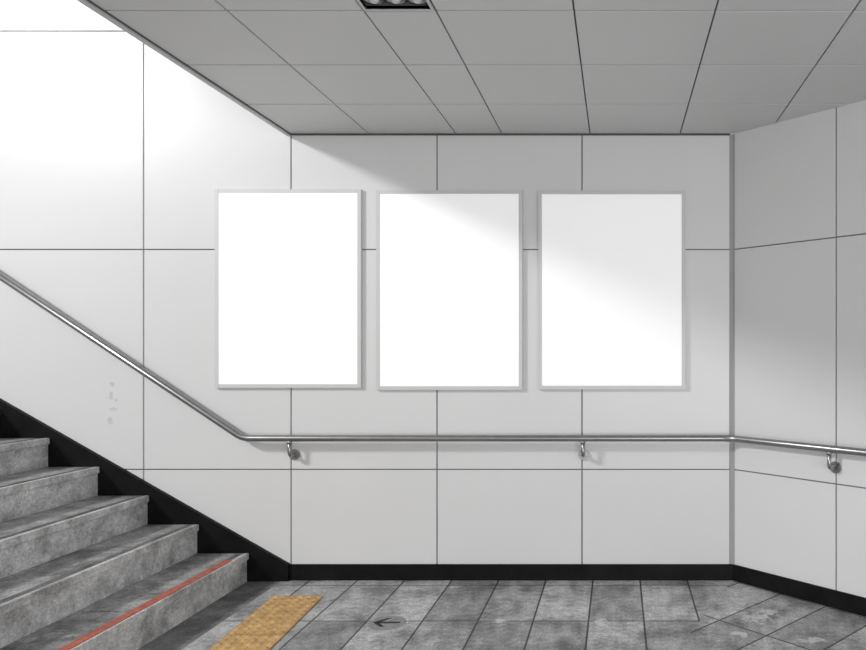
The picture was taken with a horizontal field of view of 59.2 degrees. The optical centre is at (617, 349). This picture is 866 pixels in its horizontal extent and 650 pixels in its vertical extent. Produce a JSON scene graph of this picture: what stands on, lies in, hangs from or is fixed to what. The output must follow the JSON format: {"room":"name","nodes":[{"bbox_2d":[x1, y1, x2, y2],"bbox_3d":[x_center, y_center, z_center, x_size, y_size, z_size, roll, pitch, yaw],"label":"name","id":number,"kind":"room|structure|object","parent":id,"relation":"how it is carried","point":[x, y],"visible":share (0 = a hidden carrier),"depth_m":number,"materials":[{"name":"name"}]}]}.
{"room":"metro station","nodes":[
{"label":"metro station","id":0,"kind":"room"},
{"bbox_2d":[0,0,729,563],"bbox_3d":[-3.091,-1.713,4.766,7.638,6.416,0.080,0,0,0],"label":"wall","id":1,"kind":"structure","parent":0,"point":[114,156],"depth_m":4.72,"materials":[{"name":"tile"}]},
{"bbox_2d":[107,382,116,424],"bbox_3d":[-3.287,0.346,4.725,0.067,0.278,0.001,0,0,0],"label":"residue","id":2,"kind":"object","parent":1,"relation":"attached to","point":[109,419],"visible":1,"depth_m":4.72,"materials":[{"name":"grey"}]},
{"bbox_2d":[77,0,291,135],"bbox_3d":[-2.138,-1.528,1.865,0.036,0.272,5.718,0,0,0],"label":"trim","id":3,"kind":"structure","parent":1,"relation":"attached to","point":[88,3],"depth_m":3.50,"materials":[{"name":"metal"}]},
{"bbox_2d":[215,189,361,387],"bbox_3d":[-2.136,-0.398,4.713,0.947,1.287,0.023,0,0,0],"label":"poster frame","id":4,"kind":"object","parent":1,"relation":"attached to","point":[288,262],"visible":1,"depth_m":4.70,"materials":[{"name":"metal"}]},
{"bbox_2d":[0,398,732,580],"bbox_3d":[-3.082,0.077,4.715,7.655,2.835,0.040,0,0,0],"label":"baseboard","id":5,"kind":"structure","parent":1,"relation":"attached to","point":[163,508],"depth_m":4.70,"materials":[{"name":"black stone"}]},
{"bbox_2d":[0,272,865,472],"bbox_3d":[-0.819,-0.528,4.098,9.999,2.483,1.974,0,0,17],"label":"handrail","id":6,"kind":"object","parent":1,"relation":"attached to","point":[835,467],"visible":1,"depth_m":4.63,"materials":[{"name":"metal"}]},
{"bbox_2d":[376,190,522,389],"bbox_3d":[-1.091,-0.388,4.713,0.947,1.293,0.023,0,0,0],"label":"poster frame","id":7,"kind":"object","parent":1,"relation":"attached to","point":[449,263],"visible":1,"depth_m":4.70,"materials":[{"name":"metal"}]},
{"bbox_2d":[292,134,729,134],"bbox_3d":[-0.694,-1.399,4.719,2.843,0.009,0.011,0,0,0],"label":"trim","id":8,"kind":"structure","parent":1,"relation":"attached to","point":[292,134],"depth_m":4.71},
{"bbox_2d":[538,191,684,388],"bbox_3d":[-0.040,-0.388,4.713,0.954,1.287,0.023,0,0,0],"label":"poster frame","id":9,"kind":"object","parent":1,"relation":"attached to","point":[611,264],"visible":1,"depth_m":4.70,"materials":[{"name":"metal"}]},
{"bbox_2d":[730,134,734,563],"bbox_3d":[0.748,0.001,4.727,0.038,2.806,0.022,0,0,0],"label":"trim","id":10,"kind":"structure","parent":1,"relation":"attached to","point":[732,136],"depth_m":4.72,"materials":[{"name":"metal"}]},
{"bbox_2d":[90,0,865,133],"bbox_3d":[1.141,-1.529,1.865,6.532,0.250,5.720,0,0,0],"label":"ceiling","id":11,"kind":"structure","parent":0,"point":[307,66],"depth_m":3.53,"materials":[{"name":"metal"}]},
{"bbox_2d":[356,0,434,10],"bbox_3d":[-0.903,-1.462,2.724,0.291,0.124,0.564,0,0,0],"label":"recessed light","id":12,"kind":"object","parent":11,"relation":"in","point":[367,5],"visible":1,"depth_m":2.99,"materials":[{"name":"metal"}]},
{"bbox_2d":[138,580,865,649],"bbox_3d":[0.032,1.495,1.613,13.882,0.001,6.226,0,0,0],"label":"floor","id":13,"kind":"structure","parent":0,"point":[438,614],"depth_m":4.08,"materials":[{"name":"stone"}]},
{"bbox_2d":[0,438,248,649],"bbox_3d":[-4.316,0.380,2.547,3.867,2.230,4.294,0,0,0],"label":"staircase","id":14,"kind":"structure","parent":13,"relation":"on","point":[81,569],"depth_m":3.99,"materials":[{"name":"stone"}]},
{"bbox_2d":[209,595,322,649],"bbox_3d":[-1.857,1.488,3.194,0.300,0.014,2.432,0,0,-4],"label":"tactile paving","id":15,"kind":"object","parent":13,"relation":"on","point":[271,621],"visible":1,"depth_m":3.94,"materials":[{"name":"yellow tile"}]},
{"bbox_2d":[368,616,405,629],"bbox_3d":[-1.265,1.493,3.981,0.200,0.003,0.210,0,0,0],"label":"sign","id":16,"kind":"object","parent":13,"relation":"on","point":[386,622],"depth_m":3.98,"materials":[{"name":"metal"}]},
{"bbox_2d":[735,100,865,597],"bbox_3d":[2.378,-0.054,3.151,4.516,3.099,0.080,0,0,45],"label":"wall","id":17,"kind":"structure","parent":0,"point":[800,182],"depth_m":4.36,"materials":[{"name":"tile"}]},
{"bbox_2d":[733,564,865,616],"bbox_3d":[2.348,1.443,3.123,4.518,0.104,0.022,0,0,45],"label":"baseboard","id":18,"kind":"structure","parent":17,"relation":"attached to","point":[843,601],"depth_m":4.36,"materials":[{"name":"black stone"}]}
]}

